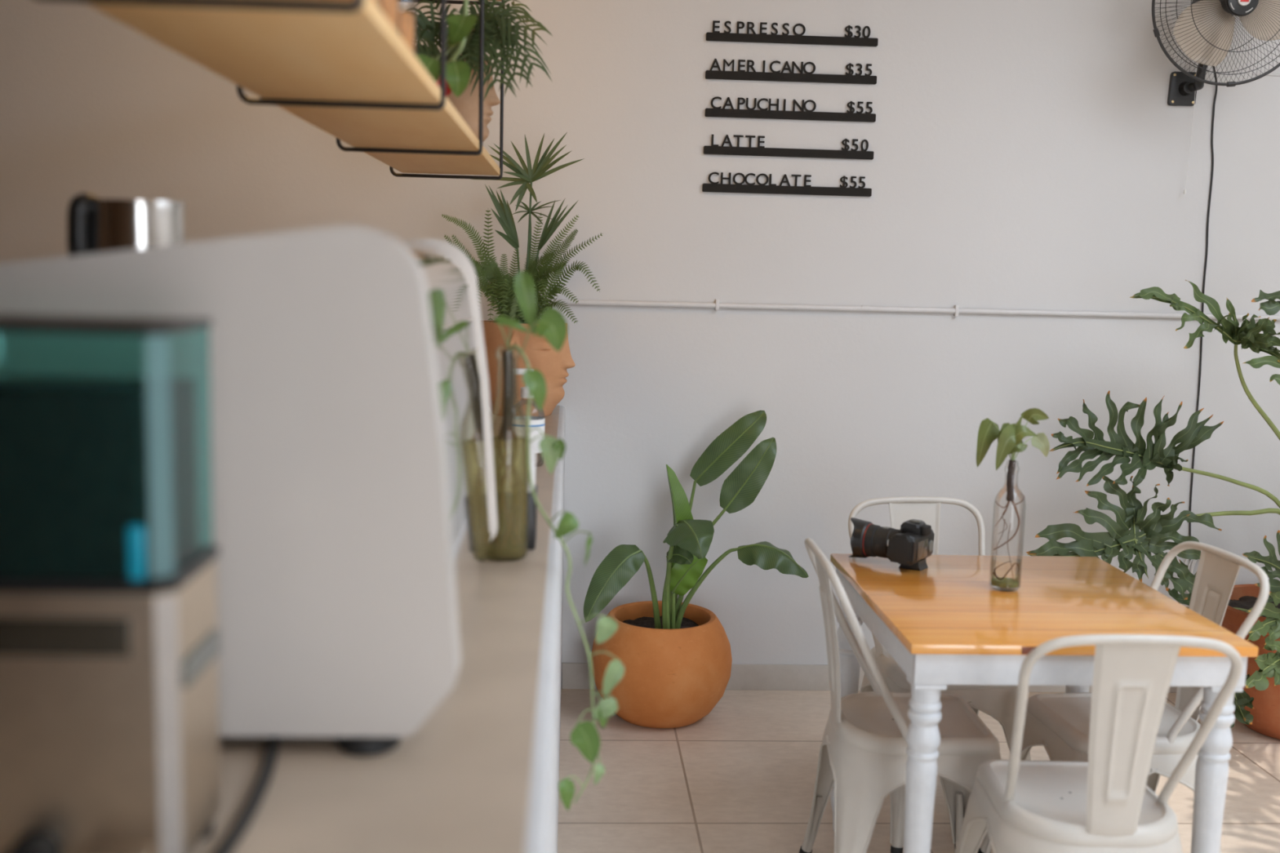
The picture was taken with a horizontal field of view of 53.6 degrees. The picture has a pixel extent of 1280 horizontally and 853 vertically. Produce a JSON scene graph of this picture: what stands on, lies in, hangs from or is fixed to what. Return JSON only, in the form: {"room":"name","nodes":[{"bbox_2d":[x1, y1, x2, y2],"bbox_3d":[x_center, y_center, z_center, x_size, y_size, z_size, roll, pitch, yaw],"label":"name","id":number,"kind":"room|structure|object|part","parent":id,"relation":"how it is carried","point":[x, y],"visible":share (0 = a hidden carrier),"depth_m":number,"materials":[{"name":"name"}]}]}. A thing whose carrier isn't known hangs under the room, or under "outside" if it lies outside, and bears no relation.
{"room":"cafe","nodes":[
{"label":"cafe","id":0,"kind":"room"},
{"bbox_2d":[0,0,1279,688],"bbox_3d":[0.485,-0.581,4.437,6.750,3.050,0.180,1,7,-3],"label":"wall","id":1,"kind":"structure","parent":0,"point":[1028,154],"depth_m":4.35,"materials":[{"name":"paint"}]},
{"bbox_2d":[702,172,871,196],"bbox_3d":[0.502,-0.825,4.310,0.579,0.067,0.011,1,7,-3],"label":"rail","id":2,"kind":"object","parent":1,"relation":"attached to","point":[749,188],"visible":1,"depth_m":4.30,"materials":[{"name":"black metal"}]},
{"bbox_3d":[0.501,-0.805,4.312,0.579,0.028,0.011,1,7,-3],"label":"rail","id":3,"kind":"part","parent":2,"relation":"part of","materials":[{"name":"black metal"}]},
{"bbox_2d":[703,133,873,159],"bbox_3d":[0.506,-0.948,4.294,0.580,0.067,0.011,1,7,-3],"label":"rail","id":4,"kind":"object","parent":1,"relation":"attached to","point":[759,150],"visible":1,"depth_m":4.29,"materials":[{"name":"black metal"}]},
{"bbox_3d":[0.505,-0.929,4.296,0.580,0.029,0.011,1,7,-3],"label":"rail","id":5,"kind":"part","parent":4,"relation":"part of","materials":[{"name":"black metal"}]},
{"bbox_2d":[705,96,875,122],"bbox_3d":[0.510,-1.072,4.278,0.580,0.066,0.011,1,7,-3],"label":"rail","id":6,"kind":"object","parent":1,"relation":"attached to","point":[750,113],"visible":1,"depth_m":4.27,"materials":[{"name":"black metal"}]},
{"bbox_3d":[0.509,-1.052,4.281,0.580,0.027,0.011,1,7,-3],"label":"rail","id":7,"kind":"part","parent":6,"relation":"part of","materials":[{"name":"black metal"}]},
{"bbox_2d":[705,58,876,84],"bbox_3d":[0.510,-1.195,4.262,0.580,0.067,0.011,1,7,-3],"label":"rail","id":8,"kind":"object","parent":1,"relation":"attached to","point":[809,77],"visible":1,"depth_m":4.26,"materials":[{"name":"black metal"}]},
{"bbox_3d":[0.509,-1.176,4.265,0.580,0.028,0.011,1,7,-3],"label":"rail","id":9,"kind":"part","parent":8,"relation":"part of","materials":[{"name":"black metal"}]},
{"bbox_2d":[706,20,878,46],"bbox_3d":[0.511,-1.318,4.246,0.580,0.066,0.011,1,7,-3],"label":"rail","id":10,"kind":"object","parent":1,"relation":"attached to","point":[726,36],"visible":1,"depth_m":4.24,"materials":[{"name":"black metal"}]},
{"bbox_3d":[0.511,-1.299,4.249,0.580,0.027,0.011,1,7,-3],"label":"rail","id":11,"kind":"part","parent":10,"relation":"part of","materials":[{"name":"black metal"}]},
{"bbox_2d":[561,662,1177,693],"bbox_3d":[1.673,0.920,4.600,3.905,0.094,0.010,1,7,-3],"label":"baseboard","id":12,"kind":"structure","parent":1,"relation":"attached to","point":[574,675],"depth_m":4.53,"materials":[{"name":"tile"}]},
{"bbox_2d":[548,298,1279,320],"bbox_3d":[1.574,-0.393,4.420,4.130,0.038,0.022,1,7,-3],"label":"conduit","id":13,"kind":"object","parent":1,"relation":"attached to","point":[717,305],"visible":0.94,"depth_m":4.37,"materials":[{"name":"white metal"}]},
{"bbox_2d":[1184,551,1201,593],"bbox_3d":[2.010,0.539,4.553,0.119,0.208,0.039,1,7,-3],"label":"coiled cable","id":14,"kind":"object","parent":1,"relation":"attached to","point":[1191,561],"visible":0.07,"depth_m":4.54,"materials":[{"name":"white plastic"}]},
{"bbox_2d":[1151,0,1279,559],"bbox_3d":[1.825,-0.548,4.198,0.513,2.122,0.444,1,7,-3],"label":"wall fan","id":15,"kind":"object","parent":1,"relation":"attached to","point":[1204,30],"visible":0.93,"depth_m":3.97,"materials":[{"name":"black plastic"}]},
{"bbox_3d":[1.859,-1.156,4.338,0.095,0.112,0.015,1,7,-3],"label":"mounting plate","id":16,"kind":"part","parent":15,"relation":"part of","materials":[{"name":"black plastic"}]},
{"bbox_3d":[1.867,-1.050,4.279,0.009,0.481,0.114,4,8,21],"label":"pull cord","id":17,"kind":"part","parent":15,"relation":"part of","materials":[{"name":"white plastic"}]},
{"bbox_3d":[1.875,-1.226,4.213,0.071,0.219,0.226,2,7,1],"label":"arm","id":18,"kind":"part","parent":15,"relation":"part of","materials":[{"name":"black plastic"}]},
{"bbox_3d":[1.891,-0.417,4.345,0.040,1.828,0.305,8,10,42],"label":"power cord","id":19,"kind":"part","parent":15,"relation":"part of","materials":[{"name":"black rubber"}]},
{"bbox_3d":[1.764,-1.235,3.966,0.179,0.207,0.010,3,7,11],"label":"blade","id":20,"kind":"part","parent":15,"relation":"part of","materials":[{"name":"beige plastic"}]},
{"bbox_3d":[1.970,-1.299,3.944,0.189,0.179,0.065,1,7,-3],"label":"blade","id":21,"kind":"part","parent":15,"relation":"part of","materials":[{"name":"beige plastic"}]},
{"bbox_2d":[1252,72,1279,75],"bbox_3d":[2.600,-1.196,4.378,0.996,0.020,0.008,1,7,-3],"label":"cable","id":22,"kind":"object","parent":1,"relation":"attached to","point":[1257,73],"visible":0.78,"depth_m":4.35,"materials":[{"name":"white plastic"}]},
{"bbox_2d":[557,688,1279,852],"bbox_3d":[0.747,1.711,-0.923,6.750,0.120,11.452,1,7,-3],"label":"floor","id":23,"kind":"structure","parent":0,"point":[740,778],"depth_m":3.70,"materials":[{"name":"tile"}]},
{"bbox_2d":[191,405,565,852],"bbox_3d":[-0.593,0.681,2.393,0.873,1.011,4.070,1,7,-3],"label":"countertop","id":24,"kind":"structure","parent":23,"relation":"on","point":[480,774],"depth_m":1.24,"materials":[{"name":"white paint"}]},
{"bbox_2d":[0,313,220,852],"bbox_3d":[-0.439,0.136,0.984,0.185,0.436,0.152,1,7,-3],"label":"coffee grinder","id":25,"kind":"object","parent":24,"relation":"on","point":[109,633],"visible":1,"depth_m":0.95,"materials":[{"name":"metal"}]},
{"bbox_3d":[-0.435,-0.079,0.970,0.178,0.008,0.121,1,7,-3],"label":"hopper lid","id":26,"kind":"part","parent":25,"relation":"part of","materials":[{"name":"black plastic"}]},
{"bbox_3d":[-0.396,0.328,0.955,0.050,0.017,0.040,1,7,-3],"label":"spout","id":27,"kind":"part","parent":25,"relation":"part of","materials":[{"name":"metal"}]},
{"bbox_3d":[-0.357,0.233,0.961,0.013,0.214,0.013,1,7,-3],"label":"corner trim","id":28,"kind":"part","parent":25,"relation":"part of","materials":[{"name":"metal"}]},
{"bbox_3d":[-0.352,0.185,1.015,0.006,0.022,0.090,1,7,-3],"label":"lever","id":29,"kind":"part","parent":25,"relation":"part of","materials":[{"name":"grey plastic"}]},
{"bbox_2d":[213,736,280,852],"bbox_3d":[-0.352,0.344,1.045,0.041,0.012,0.582,1,7,-3],"label":"power cable","id":30,"kind":"object","parent":24,"relation":"on","point":[231,840],"visible":0.84,"depth_m":1.12,"materials":[{"name":"black rubber"}]},
{"bbox_2d":[0,225,497,756],"bbox_3d":[-0.558,0.018,1.559,0.725,0.518,0.727,1,7,-3],"label":"espresso machine","id":31,"kind":"object","parent":24,"relation":"on","point":[347,496],"visible":0.71,"depth_m":1.22,"materials":[{"name":"white metal"}]},
{"bbox_2d":[66,192,186,256],"bbox_3d":[-0.598,-0.225,1.499,0.106,0.096,0.115,5,8,28],"label":"milk jug","id":32,"kind":"object","parent":31,"relation":"on","point":[95,224],"visible":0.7,"depth_m":1.46,"materials":[{"name":"silver metal"}]},
{"bbox_3d":[-0.651,-0.225,1.481,0.035,0.097,0.026,-6,10,-45],"label":"handle","id":33,"kind":"part","parent":32,"relation":"part of","materials":[{"name":"black plastic"}]},
{"bbox_3d":[-0.482,-0.035,1.914,0.534,0.500,0.018,1,7,-3],"label":"panel","id":34,"kind":"part","parent":31,"relation":"part of","materials":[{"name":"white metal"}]},
{"bbox_2d":[491,448,537,550],"bbox_3d":[-0.246,0.124,2.199,0.134,0.162,0.100,1,7,-3],"label":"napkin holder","id":35,"kind":"object","parent":24,"relation":"on","point":[508,493],"visible":0.29,"depth_m":2.16,"materials":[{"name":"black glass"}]},
{"bbox_2d":[441,133,602,416],"bbox_3d":[-0.385,-0.478,3.981,0.452,0.895,0.344,-2,8,-27],"label":"planter","id":36,"kind":"object","parent":24,"relation":"on","point":[540,353],"visible":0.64,"depth_m":3.99,"materials":[{"name":"ceramic"}]},
{"bbox_3d":[-0.376,-0.188,4.080,0.264,0.296,0.260,-4,9,-36],"label":"head pot","id":37,"kind":"part","parent":36,"relation":"part of","materials":[{"name":"ceramic"}]},
{"bbox_2d":[509,368,545,466],"bbox_3d":[-0.271,-0.023,3.052,0.085,0.233,0.085,1,7,-3],"label":"sanitizer bottle","id":38,"kind":"object","parent":24,"relation":"on","point":[535,421],"visible":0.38,"depth_m":3.03,"materials":[{"name":"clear plastic"}]},
{"bbox_3d":[-0.584,0.681,2.404,0.853,1.009,4.050,1,7,-3],"label":"panel","id":39,"kind":"part","parent":24,"relation":"part of","materials":[{"name":"white paint"}]},
{"bbox_2d":[484,269,624,810],"bbox_3d":[-0.153,0.186,2.023,0.282,0.863,0.108,7,9,38],"label":"vine","id":40,"kind":"object","parent":24,"relation":"on","point":[552,325],"visible":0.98,"depth_m":2.03,"materials":[{"name":"green plant"}]},
{"bbox_2d":[484,345,528,560],"bbox_3d":[-0.220,0.042,2.084,0.074,0.350,0.074,1,7,-3],"label":"bottle","id":41,"kind":"object","parent":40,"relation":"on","point":[510,397],"depth_m":2.09,"materials":[{"name":"glass"}]},
{"bbox_3d":[-0.215,-0.052,2.072,0.020,0.146,0.019,-2,8,-26],"label":"stem","id":42,"kind":"part","parent":40,"relation":"part of","materials":[{"name":"green plant"}]},
{"bbox_3d":[-0.150,0.239,2.056,0.185,0.739,0.033,5,8,28],"label":"vine stem","id":43,"kind":"part","parent":40,"relation":"part of","materials":[{"name":"green plant"}]},
{"bbox_2d":[583,410,808,728],"bbox_3d":[0.175,0.462,4.196,0.724,1.029,0.474,1,7,-3],"label":"potted plant","id":44,"kind":"object","parent":23,"relation":"on","point":[675,655],"visible":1,"depth_m":4.08,"materials":[{"name":"green plant"}]},
{"bbox_3d":[0.071,0.798,4.235,0.471,0.347,0.471,1,7,-3],"label":"pot","id":45,"kind":"part","parent":44,"relation":"part of","materials":[{"name":"ceramic"}]},
{"bbox_2d":[799,537,1001,852],"bbox_3d":[0.646,0.712,3.048,0.503,0.856,0.447,1,7,-2],"label":"metal chair","id":46,"kind":"object","parent":23,"relation":"on","point":[864,746],"visible":0.88,"depth_m":2.92,"materials":[{"name":"white metal"}]},
{"bbox_3d":[0.538,0.924,3.147,0.230,0.374,0.225,1,7,-2],"label":"leg","id":47,"kind":"part","parent":46,"relation":"part of","materials":[{"name":"white metal"}]},
{"bbox_3d":[0.550,0.947,2.970,0.226,0.374,0.229,1,7,-2],"label":"leg","id":48,"kind":"part","parent":46,"relation":"part of","materials":[{"name":"white metal"}]},
{"bbox_3d":[0.642,0.725,3.038,0.381,0.072,0.370,1,7,-2],"label":"seat","id":49,"kind":"part","parent":46,"relation":"part of","materials":[{"name":"white metal"}]},
{"bbox_3d":[0.747,0.926,3.176,0.225,0.374,0.242,1,7,-2],"label":"leg","id":50,"kind":"part","parent":46,"relation":"part of","materials":[{"name":"white metal"}]},
{"bbox_3d":[0.767,0.952,2.976,0.245,0.374,0.220,1,7,-2],"label":"leg","id":51,"kind":"part","parent":46,"relation":"part of","materials":[{"name":"white metal"}]},
{"bbox_2d":[848,496,1031,852],"bbox_3d":[0.837,0.659,3.501,0.447,0.856,0.503,0,7,-10],"label":"metal chair","id":52,"kind":"object","parent":23,"relation":"on","point":[998,702],"visible":0.27,"depth_m":3.38,"materials":[{"name":"white metal"}]},
{"bbox_3d":[0.713,0.870,3.604,0.229,0.374,0.226,0,7,-10],"label":"leg","id":53,"kind":"part","parent":52,"relation":"part of","materials":[{"name":"white metal"}]},
{"bbox_3d":[0.748,0.898,3.392,0.220,0.374,0.245,0,7,-10],"label":"leg","id":54,"kind":"part","parent":52,"relation":"part of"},
{"bbox_3d":[0.825,0.670,3.504,0.370,0.072,0.381,0,7,-10],"label":"seat","id":55,"kind":"part","parent":52,"relation":"part of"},
{"bbox_3d":[0.888,0.870,3.640,0.225,0.374,0.230,0,7,-10],"label":"leg","id":56,"kind":"part","parent":52,"relation":"part of","materials":[{"name":"white metal"}]},
{"bbox_3d":[0.945,0.897,3.439,0.242,0.374,0.225,0,7,-10],"label":"leg","id":57,"kind":"part","parent":52,"relation":"part of","materials":[{"name":"white metal"}]},
{"bbox_2d":[830,553,1258,852],"bbox_3d":[0.880,0.768,3.032,0.725,0.752,0.811,1,7,-3],"label":"dining table","id":58,"kind":"object","parent":23,"relation":"on","point":[944,624],"visible":0.68,"depth_m":2.71,"materials":[{"name":"brown wood"}]},
{"bbox_3d":[0.548,0.728,3.368,0.070,0.730,0.070,1,7,-3],"label":"leg","id":59,"kind":"part","parent":58,"relation":"part of","materials":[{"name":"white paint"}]},
{"bbox_2d":[848,517,934,571],"bbox_3d":[0.638,0.292,3.255,0.213,0.123,0.142,6,9,33],"label":"camera","id":60,"kind":"object","parent":58,"relation":"on","point":[909,546],"visible":1,"depth_m":3.21,"materials":[{"name":"black plastic"}]},
{"bbox_2d":[848,517,872,558],"bbox_3d":[0.573,0.292,3.303,0.053,0.104,0.104,6,9,33],"label":"hood","id":61,"kind":"object","parent":60,"relation":"attached to","point":[861,540],"depth_m":3.26,"materials":[{"name":"black plastic"}]},
{"bbox_3d":[0.697,0.348,3.225,0.060,0.022,0.052,6,9,33],"label":"mounting plate","id":62,"kind":"part","parent":60,"relation":"part of","materials":[{"name":"black plastic"}]},
{"bbox_3d":[0.587,0.819,2.664,0.070,0.730,0.070,1,7,-3],"label":"leg","id":63,"kind":"part","parent":58,"relation":"part of","materials":[{"name":"white paint"}]},
{"bbox_2d":[976,408,1049,591],"bbox_3d":[0.880,0.172,3.006,0.169,0.434,0.097,3,7,10],"label":"plant","id":64,"kind":"object","parent":58,"relation":"on","point":[1010,437],"visible":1,"depth_m":3.01,"materials":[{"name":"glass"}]},
{"bbox_3d":[0.878,0.127,2.998,0.020,0.098,0.018,-2,8,-26],"label":"stem","id":65,"kind":"part","parent":64,"relation":"part of","materials":[{"name":"brown plant"}]},
{"bbox_3d":[1.172,0.740,3.403,0.070,0.730,0.070,1,7,-3],"label":"leg","id":66,"kind":"part","parent":58,"relation":"part of","materials":[{"name":"white paint"}]},
{"bbox_3d":[1.211,0.831,2.700,0.070,0.730,0.070,1,7,-3],"label":"leg","id":67,"kind":"part","parent":58,"relation":"part of","materials":[{"name":"white paint"}]},
{"bbox_2d":[954,634,1242,852],"bbox_3d":[0.890,0.774,2.611,0.447,0.856,0.503,1,7,-1],"label":"metal chair","id":68,"kind":"object","parent":23,"relation":"on","point":[1104,803],"visible":1,"depth_m":2.42,"materials":[{"name":"white metal"}]},
{"bbox_3d":[0.785,0.982,2.746,0.242,0.374,0.225,1,7,-1],"label":"leg","id":69,"kind":"part","parent":68,"relation":"part of","materials":[{"name":"white metal"}]},
{"bbox_3d":[0.811,1.009,2.539,0.225,0.374,0.230,1,7,-1],"label":"leg","id":70,"kind":"part","parent":68,"relation":"part of","materials":[{"name":"white metal"}]},
{"bbox_3d":[0.901,0.786,2.609,0.370,0.072,0.381,1,7,-1],"label":"seat","id":71,"kind":"part","parent":68,"relation":"part of","materials":[{"name":"white metal"}]},
{"bbox_2d":[977,541,1269,852],"bbox_3d":[1.162,0.723,3.064,0.503,0.856,0.447,0,7,-8],"label":"metal chair","id":72,"kind":"object","parent":23,"relation":"on","point":[1060,722],"visible":0.52,"depth_m":3.05,"materials":[{"name":"white metal"}]},
{"bbox_3d":[1.020,0.932,3.179,0.245,0.374,0.220,0,7,-8],"label":"leg","id":73,"kind":"part","parent":72,"relation":"part of","materials":[{"name":"white metal"}]},
{"bbox_3d":[1.061,0.959,2.982,0.225,0.374,0.242,0,7,-8],"label":"leg","id":74,"kind":"part","parent":72,"relation":"part of","materials":[{"name":"white metal"}]},
{"bbox_3d":[1.164,0.733,3.077,0.381,0.072,0.370,0,7,-8],"label":"seat","id":75,"kind":"part","parent":72,"relation":"part of","materials":[{"name":"white metal"}]},
{"bbox_3d":[1.235,0.934,3.208,0.226,0.374,0.229,0,7,-8],"label":"leg","id":76,"kind":"part","parent":72,"relation":"part of","materials":[{"name":"white metal"}]},
{"bbox_3d":[1.265,0.957,3.033,0.230,0.374,0.225,0,7,-8],"label":"leg","id":77,"kind":"part","parent":72,"relation":"part of","materials":[{"name":"white metal"}]},
{"bbox_2d":[1026,280,1279,739],"bbox_3d":[2.210,0.211,3.517,1.940,1.802,1.716,-2,8,-26],"label":"potted plant","id":78,"kind":"object","parent":23,"relation":"on","point":[1257,707],"visible":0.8,"depth_m":4.01,"materials":[{"name":"green plant"}]},
{"bbox_3d":[2.203,0.808,4.249,0.560,0.432,0.560,1,7,-3],"label":"pot","id":79,"kind":"part","parent":78,"relation":"part of","materials":[{"name":"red ceramic"}]},
{"bbox_2d":[989,460,1026,591],"bbox_3d":[0.876,0.234,3.011,0.073,0.308,0.073,1,7,-3],"label":"bottle","id":80,"kind":"object","parent":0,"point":[1002,584],"depth_m":3.02,"materials":[{"name":"clear glass"}]},
{"bbox_3d":[0.717,-1.568,0.494,6.730,0.120,7.402,1,7,-3],"label":"ceiling","id":81,"kind":"structure","parent":0,"visible":0},
{"bbox_2d":[39,0,503,179],"bbox_3d":[-0.462,-1.148,2.277,0.314,1.225,2.412,1,7,-3],"label":"shelf","id":82,"kind":"object","parent":81,"relation":"hanging from","point":[340,67],"visible":0.97,"depth_m":1.64,"materials":[{"name":"brown wood"}]},
{"bbox_3d":[-0.397,-0.995,1.091,0.314,1.225,0.009,1,7,-3],"label":"rod frame","id":83,"kind":"part","parent":82,"relation":"part of","materials":[{"name":"black metal"}]},
{"bbox_3d":[-0.438,-1.093,1.849,0.314,1.225,0.009,1,7,-3],"label":"rod frame","id":84,"kind":"part","parent":82,"relation":"part of","materials":[{"name":"black metal"}]},
{"bbox_2d":[373,0,382,10],"bbox_3d":[-0.310,-0.504,1.352,0.068,0.123,0.068,1,7,-3],"label":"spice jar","id":85,"kind":"object","parent":82,"relation":"on","point":[379,2],"visible":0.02,"depth_m":1.37,"materials":[{"name":"orange ceramic"}]},
{"bbox_2d":[382,0,399,35],"bbox_3d":[-0.315,-0.515,1.492,0.064,0.108,0.064,1,7,-3],"label":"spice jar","id":86,"kind":"object","parent":82,"relation":"on","point":[390,8],"visible":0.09,"depth_m":1.48,"materials":[{"name":"orange ceramic"}]},
{"bbox_2d":[397,0,399,35],"bbox_3d":[-0.315,-0.508,1.492,0.064,0.094,0.064,1,7,-3],"label":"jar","id":87,"kind":"object","parent":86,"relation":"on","point":[398,1],"depth_m":1.51,"materials":[{"name":"glass"}]},
{"bbox_2d":[400,0,416,55],"bbox_3d":[-0.323,-0.536,1.640,0.066,0.113,0.066,1,7,-3],"label":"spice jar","id":88,"kind":"object","parent":82,"relation":"on","point":[407,20],"visible":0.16,"depth_m":1.63,"materials":[{"name":"orange ceramic"}]},
{"bbox_3d":[-0.482,-1.198,2.660,0.314,1.225,0.009,1,7,-3],"label":"rod frame","id":89,"kind":"part","parent":82,"relation":"part of","materials":[{"name":"black metal"}]},
{"bbox_2d":[415,0,477,97],"bbox_3d":[-0.389,-0.692,2.354,0.104,0.239,0.228,-4,9,-36],"label":"potted flower","id":90,"kind":"object","parent":82,"relation":"on","point":[457,73],"visible":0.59,"depth_m":2.31,"materials":[{"name":"green plant"}]},
{"bbox_3d":[-0.374,-0.719,2.366,0.134,0.188,0.018,7,9,35],"label":"tall stem","id":91,"kind":"part","parent":90,"relation":"part of","materials":[{"name":"green plant"}]},
{"bbox_3d":[-0.526,-1.302,3.466,0.314,1.225,0.009,1,7,-3],"label":"rod frame","id":92,"kind":"part","parent":82,"relation":"part of","materials":[{"name":"black metal"}]},
{"bbox_2d":[404,0,552,141],"bbox_3d":[-0.401,-0.859,3.013,0.387,0.403,0.444,1,7,-3],"label":"planter","id":93,"kind":"object","parent":82,"relation":"on","point":[467,104],"visible":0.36,"depth_m":2.99,"materials":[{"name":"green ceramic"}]},
{"bbox_3d":[-0.481,-0.785,3.103,0.214,0.228,0.218,-5,10,-42],"label":"head pot","id":94,"kind":"part","parent":93,"relation":"part of","materials":[{"name":"brown ceramic"}]}
]}

